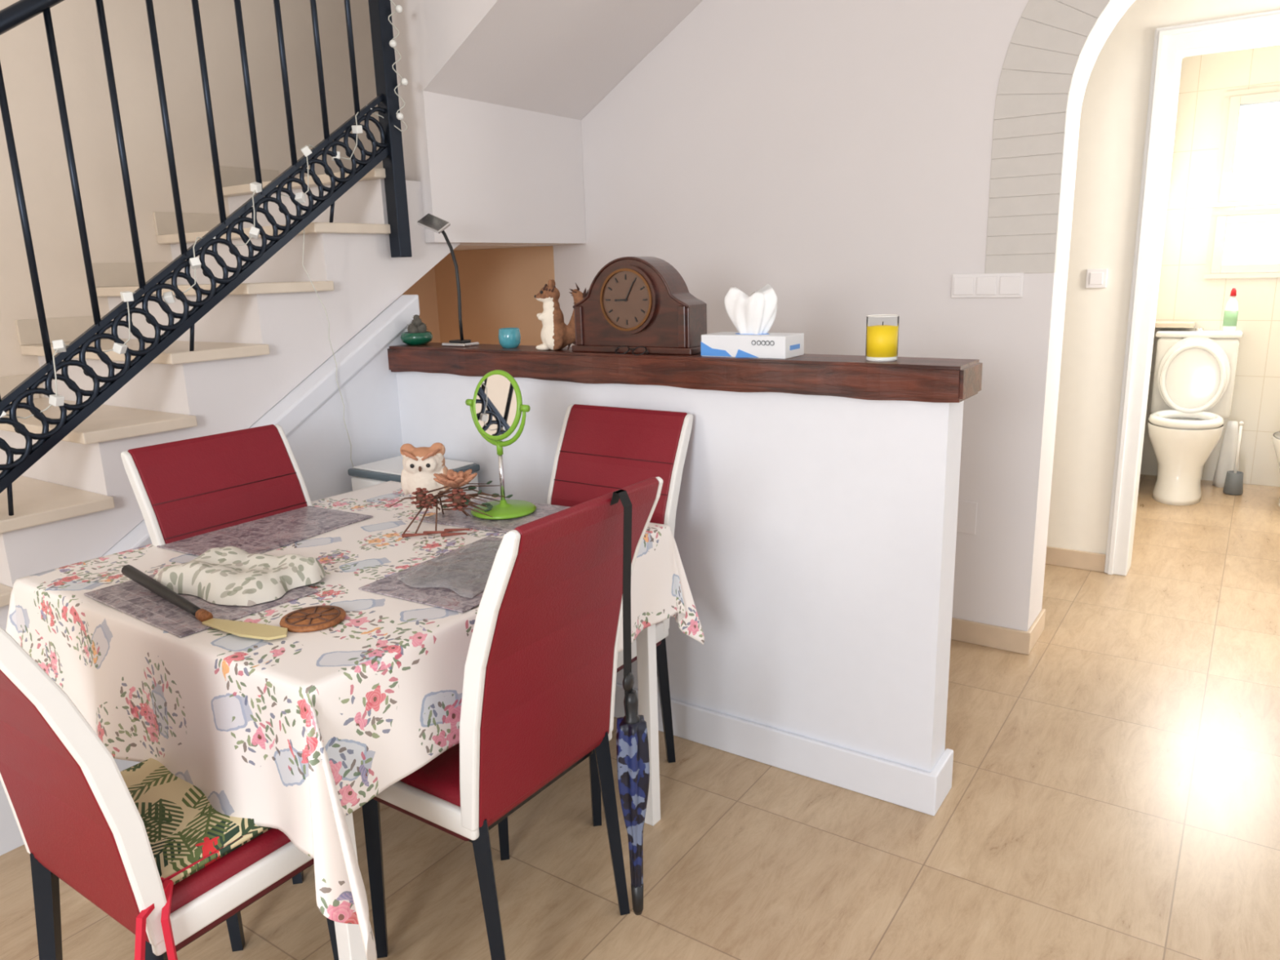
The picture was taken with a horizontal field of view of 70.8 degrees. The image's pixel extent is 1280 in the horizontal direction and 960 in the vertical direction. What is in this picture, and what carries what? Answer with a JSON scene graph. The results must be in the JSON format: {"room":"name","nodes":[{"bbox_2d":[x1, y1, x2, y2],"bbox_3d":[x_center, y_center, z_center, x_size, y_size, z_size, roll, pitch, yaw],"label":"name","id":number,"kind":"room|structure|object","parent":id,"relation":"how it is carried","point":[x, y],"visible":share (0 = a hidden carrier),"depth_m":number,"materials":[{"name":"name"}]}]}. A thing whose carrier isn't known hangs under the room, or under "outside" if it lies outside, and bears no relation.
{"room":"dining room","nodes":[
{"label":"dining room","id":0,"kind":"room"},
{"bbox_2d":[0,0,382,398],"bbox_3d":[-2.629,-0.473,2.447,0.180,2.750,5.900,7,16,34],"label":"wall","id":1,"kind":"structure","parent":0,"point":[24,55],"depth_m":3.30,"materials":[{"name":"paint"}]},
{"bbox_2d":[397,245,555,346],"bbox_3d":[-0.983,-0.267,4.075,0.780,1.509,1.024,7,16,34],"label":"wall niche","id":2,"kind":"object","parent":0,"point":[499,286],"visible":0.11,"depth_m":4.38,"materials":[{"name":"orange paint"}]},
{"bbox_2d":[0,474,1279,959],"bbox_3d":[0.676,0.847,2.647,5.700,0.100,9.600,7,16,34],"label":"floor","id":3,"kind":"structure","parent":0,"point":[1114,793],"depth_m":2.24,"materials":[{"name":"tile"}]},
{"bbox_2d":[0,626,338,959],"bbox_3d":[-0.845,0.582,1.546,0.428,1.011,0.517,7,16,34],"label":"dining chair","id":4,"kind":"object","parent":3,"relation":"on","point":[79,823],"visible":0.64,"depth_m":1.39,"materials":[{"name":"red leather"}]},
{"bbox_2d":[120,758,271,959],"bbox_3d":[-0.796,0.684,1.591,0.432,0.248,0.432,7,16,34],"label":"seat cushion","id":5,"kind":"object","parent":4,"relation":"on","point":[186,834],"visible":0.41,"depth_m":1.50,"materials":[{"name":"fabric"}]},
{"bbox_2d":[120,424,312,884],"bbox_3d":[-0.903,0.404,2.307,0.517,1.011,0.428,7,16,34],"label":"dining chair","id":6,"kind":"object","parent":3,"relation":"on","point":[187,488],"visible":0.27,"depth_m":2.29,"materials":[{"name":"red leather"}]},
{"bbox_2d":[0,0,702,855],"bbox_3d":[-1.047,-0.568,2.667,2.170,2.746,3.228,7,16,34],"label":"staircase","id":7,"kind":"structure","parent":3,"relation":"on","point":[497,95],"depth_m":3.08,"materials":[{"name":"white paint"}]},
{"bbox_2d":[0,0,412,515],"bbox_3d":[-1.416,-0.736,2.306,0.067,2.310,2.080,7,16,34],"label":"stair railing","id":8,"kind":"object","parent":7,"relation":"on","point":[390,150],"visible":0.94,"depth_m":2.51,"materials":[{"name":"black metal"}]},
{"bbox_2d":[40,339,69,412],"bbox_3d":[-1.482,-0.263,2.247,0.093,0.169,0.090,7,16,34],"label":"fairy lights","id":9,"kind":"object","parent":8,"relation":"attached to","point":[59,346],"depth_m":2.27,"materials":[{"name":"white plastic"}]},
{"bbox_2d":[102,291,135,354],"bbox_3d":[-1.387,-0.412,2.361,0.093,0.158,0.103,7,16,34],"label":"fairy lights","id":10,"kind":"object","parent":8,"relation":"attached to","point":[117,348],"depth_m":2.38,"materials":[{"name":"white plastic"}]},
{"bbox_2d":[161,291,175,303],"bbox_3d":[-1.310,-0.497,2.458,0.093,0.030,0.036,7,16,34],"label":"fairy lights","id":11,"kind":"object","parent":8,"relation":"attached to","point":[169,298],"depth_m":2.50,"materials":[{"name":"white plastic"}]},
{"bbox_2d":[182,236,202,293],"bbox_3d":[-1.268,-0.597,2.502,0.093,0.147,0.075,7,16,34],"label":"fairy lights","id":12,"kind":"object","parent":8,"relation":"attached to","point":[195,263],"depth_m":2.52,"materials":[{"name":"white plastic"}]},
{"bbox_2d":[234,182,262,245],"bbox_3d":[-1.167,-0.772,2.620,0.093,0.176,0.109,7,16,34],"label":"fairy lights","id":13,"kind":"object","parent":8,"relation":"attached to","point":[255,187],"depth_m":2.66,"materials":[{"name":"white plastic"}]},
{"bbox_2d":[294,144,315,203],"bbox_3d":[-1.054,-0.933,2.757,0.093,0.171,0.090,7,16,34],"label":"fairy lights","id":14,"kind":"object","parent":8,"relation":"attached to","point":[300,197],"depth_m":2.78,"materials":[{"name":"white plastic"}]},
{"bbox_2d":[302,228,353,467],"bbox_3d":[-1.032,-0.407,2.890,0.093,0.763,0.110,7,16,34],"label":"cable","id":15,"kind":"object","parent":8,"relation":"attached to","point":[304,228],"depth_m":2.90,"materials":[{"name":"white plastic"}]},
{"bbox_2d":[331,111,362,160],"bbox_3d":[-0.963,-1.088,2.864,0.093,0.154,0.130,7,16,34],"label":"fairy lights","id":16,"kind":"object","parent":8,"relation":"attached to","point":[356,129],"depth_m":2.90,"materials":[{"name":"white plastic"}]},
{"bbox_2d":[387,0,408,132],"bbox_3d":[-0.836,-1.367,3.000,0.093,0.401,0.074,7,16,34],"label":"fairy lights","id":17,"kind":"object","parent":8,"relation":"attached to","point":[398,8],"depth_m":3.00,"materials":[{"name":"white plastic"}]},
{"bbox_2d":[347,455,479,493],"bbox_3d":[-0.739,0.335,3.056,0.350,0.790,0.278,7,16,34],"label":"base cabinet","id":18,"kind":"object","parent":3,"relation":"on","point":[375,473],"visible":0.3,"depth_m":2.94,"materials":[{"name":"white paint"}]},
{"bbox_2d":[333,623,660,959],"bbox_3d":[-0.626,0.546,2.167,0.996,0.780,1.010,7,16,34],"label":"dining table","id":19,"kind":"object","parent":3,"relation":"on","point":[350,946],"visible":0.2,"depth_m":2.23,"materials":[{"name":"white paint"}]},
{"bbox_2d":[5,480,704,959],"bbox_3d":[-0.591,0.375,2.097,1.258,0.428,1.190,7,16,34],"label":"tablecloth","id":20,"kind":"object","parent":19,"relation":"on","point":[294,734],"visible":0.68,"depth_m":1.60,"materials":[{"name":"fabric"}]},
{"bbox_2d":[83,573,319,637],"bbox_3d":[-0.888,0.227,1.820,0.400,0.004,0.280,8,17,37],"label":"placemat","id":21,"kind":"object","parent":20,"relation":"on","point":[130,597],"visible":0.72,"depth_m":1.74,"materials":[{"name":"grey fabric"}]},
{"bbox_2d":[121,564,288,639],"bbox_3d":[-0.861,0.230,1.722,0.575,0.036,0.070,7,16,34],"label":"carving knife","id":22,"kind":"object","parent":21,"relation":"on","point":[246,629],"visible":1,"depth_m":1.65,"materials":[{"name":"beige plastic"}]},
{"bbox_2d":[152,546,325,606],"bbox_3d":[-0.830,0.184,1.862,0.318,0.053,0.227,5,15,26],"label":"cloth napkin","id":23,"kind":"object","parent":21,"relation":"on","point":[232,575],"visible":0.99,"depth_m":1.81,"materials":[{"name":"white fabric"}]},
{"bbox_2d":[156,506,373,555],"bbox_3d":[-0.925,0.127,2.252,0.280,0.004,0.420,6,15,30],"label":"placemat","id":24,"kind":"object","parent":20,"relation":"on","point":[260,535],"visible":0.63,"depth_m":2.23,"materials":[{"name":"grey fabric"}]},
{"bbox_2d":[279,604,346,632],"bbox_3d":[-0.601,0.253,1.657,0.116,0.011,0.116,7,16,34],"label":"wooden trivet","id":25,"kind":"object","parent":20,"relation":"on","point":[315,618],"visible":1,"depth_m":1.64,"materials":[{"name":"brown wood"}]},
{"bbox_2d":[400,442,449,501],"bbox_3d":[-0.602,-0.023,2.517,0.135,0.163,0.111,-2,13,0],"label":"owl figurine","id":26,"kind":"object","parent":20,"relation":"on","point":[420,464],"visible":0.78,"depth_m":2.49,"materials":[{"name":"ceramic"}]},
{"bbox_2d":[358,536,502,612],"bbox_3d":[-0.345,0.190,1.910,0.280,0.004,0.400,6,15,31],"label":"placemat","id":27,"kind":"object","parent":20,"relation":"on","point":[454,590],"visible":0.69,"depth_m":1.84,"materials":[{"name":"grey fabric"}]},
{"bbox_2d":[395,540,502,582],"bbox_3d":[-0.340,0.173,1.914,0.233,0.020,0.324,6,15,29],"label":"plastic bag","id":28,"kind":"object","parent":27,"relation":"on","point":[459,551],"visible":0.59,"depth_m":1.96,"materials":[{"name":"clear plastic"}]},
{"bbox_2d":[389,469,512,537],"bbox_3d":[-0.476,0.056,2.256,0.314,0.114,0.262,-4,13,-8],"label":"dried flower","id":29,"kind":"object","parent":20,"relation":"on","point":[454,480],"visible":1,"depth_m":2.28,"materials":[{"name":"brown plant"}]},
{"bbox_2d":[419,497,569,533],"bbox_3d":[-0.328,0.092,2.323,0.400,0.004,0.260,5,15,28],"label":"placemat","id":30,"kind":"object","parent":20,"relation":"on","point":[453,517],"visible":0.32,"depth_m":2.29,"materials":[{"name":"grey fabric"}]},
{"bbox_2d":[465,369,536,519],"bbox_3d":[-0.361,-0.098,2.310,0.170,0.366,0.172,-3,13,-6],"label":"vanity mirror","id":31,"kind":"object","parent":30,"relation":"on","point":[496,406],"visible":0.98,"depth_m":2.29,"materials":[{"name":"plastic"}]},
{"bbox_2d":[361,476,662,959],"bbox_3d":[-0.273,0.499,1.826,0.517,1.011,0.428,7,16,34],"label":"dining chair","id":32,"kind":"object","parent":3,"relation":"on","point":[539,692],"visible":0.9,"depth_m":1.66,"materials":[{"name":"red leather"}]},
{"bbox_2d":[609,488,649,915],"bbox_3d":[-0.017,0.444,1.717,0.070,0.880,0.066,7,16,34],"label":"folded umbrella","id":33,"kind":"object","parent":32,"relation":"hanging from","point":[632,736],"visible":1,"depth_m":1.71,"materials":[{"name":"blue fabric"}]},
{"bbox_2d":[546,404,693,826],"bbox_3d":[-0.160,0.337,2.502,0.428,1.011,0.517,7,16,34],"label":"dining chair","id":34,"kind":"object","parent":3,"relation":"on","point":[601,451],"visible":0.48,"depth_m":2.54,"materials":[{"name":"red leather"}]},
{"bbox_2d":[1147,328,1243,506],"bbox_3d":[3.226,-0.395,5.310,0.440,0.950,0.745,7,16,34],"label":"toilet","id":35,"kind":"object","parent":3,"relation":"on","point":[1194,375],"visible":1,"depth_m":5.30,"materials":[{"name":"white ceramic"}]},
{"bbox_2d":[1155,320,1195,328],"bbox_3d":[3.056,-0.876,5.216,0.220,0.030,0.900,7,16,34],"label":"shelf","id":36,"kind":"object","parent":35,"relation":"on","point":[1173,324],"visible":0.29,"depth_m":5.45,"materials":[{"name":"beige stone"}]},
{"bbox_2d":[1222,288,1238,331],"bbox_3d":[3.490,-1.005,5.315,0.069,0.250,0.043,7,16,34],"label":"bottle","id":37,"kind":"object","parent":35,"relation":"on","point":[1231,310],"visible":1,"depth_m":5.31,"materials":[{"name":"white plastic"}]},
{"bbox_2d":[1212,421,1239,488],"bbox_3d":[3.564,-0.156,5.454,0.113,0.400,0.114,-4,14,-11],"label":"bag","id":38,"kind":"object","parent":3,"relation":"on","point":[1226,460],"visible":0.77,"depth_m":5.43,"materials":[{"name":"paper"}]},
{"bbox_2d":[1222,421,1244,495],"bbox_3d":[3.501,-0.130,5.282,0.100,0.433,0.100,7,16,34],"label":"toilet brush","id":39,"kind":"object","parent":3,"relation":"on","point":[1233,483],"visible":1,"depth_m":5.28,"materials":[{"name":"grey plastic"}]},
{"bbox_2d":[1271,431,1279,506],"bbox_3d":[3.688,-0.088,4.973,0.360,0.482,0.520,7,16,34],"label":"bidet","id":40,"kind":"object","parent":3,"relation":"on","point":[1276,437],"visible":1,"depth_m":4.98,"materials":[{"name":"white ceramic"}]},
{"bbox_2d":[395,371,964,772],"bbox_3d":[-0.017,0.227,2.804,1.910,1.075,0.125,7,16,34],"label":"wall","id":41,"kind":"structure","parent":0,"point":[815,535],"depth_m":2.41,"materials":[{"name":"white paint"}]},
{"bbox_2d":[387,342,982,402],"bbox_3d":[-0.025,-0.335,2.665,1.960,0.090,0.190,7,16,34],"label":"countertop","id":42,"kind":"structure","parent":41,"relation":"on","point":[929,380],"depth_m":2.39,"materials":[{"name":"brown wood"}]},
{"bbox_2d":[400,314,433,345],"bbox_3d":[-0.780,-0.524,3.138,0.112,0.104,0.112,7,16,34],"label":"bowl","id":43,"kind":"object","parent":42,"relation":"on","point":[416,335],"visible":1,"depth_m":3.11,"materials":[{"name":"green ceramic"}]},
{"bbox_2d":[417,213,479,346],"bbox_3d":[-0.646,-0.670,3.013,0.192,0.438,0.070,7,16,34],"label":"desk lamp","id":44,"kind":"object","parent":42,"relation":"on","point":[429,221],"visible":1,"depth_m":2.99,"materials":[{"name":"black metal"}]},
{"bbox_2d":[497,327,520,348],"bbox_3d":[-0.421,-0.459,2.909,0.072,0.062,0.072,7,16,34],"label":"votive candle","id":45,"kind":"object","parent":42,"relation":"on","point":[509,337],"visible":1,"depth_m":2.88,"materials":[{"name":"teal ceramic"}]},
{"bbox_2d":[533,279,588,350],"bbox_3d":[-0.223,-0.505,2.765,0.200,0.219,0.097,-1,13,3],"label":"figurine","id":46,"kind":"object","parent":42,"relation":"on","point":[555,335],"visible":0.72,"depth_m":2.74,"materials":[{"name":"ceramic"}]},
{"bbox_2d":[614,346,648,355],"bbox_3d":[-0.026,-0.364,2.577,0.114,0.037,0.029,7,16,34],"label":"eyeglasses","id":47,"kind":"object","parent":42,"relation":"on","point":[628,349],"visible":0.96,"depth_m":2.57,"materials":[{"name":"black plastic"}]},
{"bbox_2d":[571,256,706,355],"bbox_3d":[-0.007,-0.507,2.605,0.410,0.271,0.130,7,16,32],"label":"mantel clock","id":48,"kind":"object","parent":42,"relation":"on","point":[633,302],"visible":0.99,"depth_m":2.54,"materials":[{"name":"brown wood"}]},
{"bbox_2d":[700,284,804,359],"bbox_3d":[0.299,-0.427,2.409,0.251,0.189,0.118,7,16,34],"label":"tissue box","id":49,"kind":"object","parent":42,"relation":"on","point":[753,315],"visible":1,"depth_m":2.38,"materials":[{"name":"white cardboard"}]},
{"bbox_2d":[865,314,899,361],"bbox_3d":[0.596,-0.350,2.216,0.078,0.109,0.078,7,16,34],"label":"glass candle","id":50,"kind":"object","parent":42,"relation":"on","point":[882,340],"visible":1,"depth_m":2.19,"materials":[{"name":"yellow glass"}]},
{"bbox_2d":[613,683,953,816],"bbox_3d":[0.005,0.695,2.908,1.930,0.115,0.157,7,16,34],"label":"baseboard","id":51,"kind":"structure","parent":41,"relation":"attached to","point":[911,788],"depth_m":2.50,"materials":[{"name":"white paint"}]},
{"bbox_2d":[460,0,1135,631],"bbox_3d":[1.315,-0.750,3.131,5.520,2.750,0.250,7,16,34],"label":"wall","id":52,"kind":"structure","parent":0,"point":[834,156],"depth_m":3.27,"materials":[{"name":"paint"}]},
{"bbox_2d":[956,500,977,534],"bbox_3d":[1.178,0.135,3.295,0.100,0.120,0.004,7,16,34],"label":"wall socket cover","id":53,"kind":"object","parent":52,"relation":"attached to","point":[966,511],"visible":0.56,"depth_m":3.28,"materials":[{"name":"paint"}]},
{"bbox_2d":[951,272,1024,297],"bbox_3d":[1.187,-0.665,3.079,0.236,0.082,0.012,7,16,34],"label":"light switch","id":54,"kind":"object","parent":52,"relation":"attached to","point":[1002,285],"visible":1,"depth_m":3.07,"materials":[{"name":"plastic"}]},
{"bbox_2d":[951,608,1045,654],"bbox_3d":[0.684,0.461,3.882,1.923,0.085,0.274,7,16,34],"label":"baseboard","id":55,"kind":"structure","parent":52,"relation":"attached to","point":[1013,640],"depth_m":3.32,"materials":[{"name":"beige tile"}]},
{"bbox_2d":[984,0,1113,273],"bbox_3d":[1.780,-1.229,2.542,1.480,1.234,0.033,7,16,34],"label":"trim","id":56,"kind":"structure","parent":52,"relation":"attached to","point":[1053,90],"depth_m":2.91,"materials":[{"name":"grey paint"}]},
{"bbox_2d":[1046,0,1279,554],"bbox_3d":[1.818,-0.970,4.002,5.700,2.750,0.120,7,16,34],"label":"wall","id":57,"kind":"structure","parent":0,"point":[1114,110],"depth_m":3.83,"materials":[{"name":"beige paint"}]},
{"bbox_2d":[1044,546,1106,572],"bbox_3d":[0.823,0.213,4.920,3.090,0.085,0.014,7,16,34],"label":"baseboard","id":58,"kind":"structure","parent":57,"relation":"attached to","point":[1090,561],"depth_m":4.13,"materials":[{"name":"beige tile"}]},
{"bbox_2d":[1085,268,1107,288],"bbox_3d":[1.951,-0.861,3.851,0.080,0.080,0.016,7,16,34],"label":"light switch","id":59,"kind":"object","parent":57,"relation":"attached to","point":[1095,277],"visible":1,"depth_m":3.84,"materials":[{"name":"plastic"}]},
{"bbox_2d":[1104,9,1279,576],"bbox_3d":[2.482,-0.645,3.610,0.920,2.260,0.172,7,16,34],"label":"door frame","id":60,"kind":"structure","parent":57,"relation":"attached to","point":[1173,43],"depth_m":3.70,"materials":[{"name":"white paint"}]},
{"bbox_2d":[1140,44,1279,487],"bbox_3d":[3.757,-1.320,5.246,1.490,2.750,0.120,7,16,34],"label":"wall","id":61,"kind":"structure","parent":0,"point":[1184,294],"depth_m":5.39,"materials":[{"name":"tile"}]},
{"bbox_2d":[1204,207,1279,278],"bbox_3d":[3.716,-1.370,5.203,0.740,0.390,0.095,7,16,34],"label":"window","id":62,"kind":"structure","parent":61,"relation":"in","point":[1214,267],"depth_m":5.31,"materials":[{"name":"paint"}]},
{"bbox_2d":[1212,85,1279,207],"bbox_3d":[3.700,-1.891,5.080,0.740,0.640,0.095,7,16,34],"label":"window","id":63,"kind":"structure","parent":61,"relation":"in","point":[1222,197],"depth_m":5.21,"materials":[{"name":"paint"}]}
]}

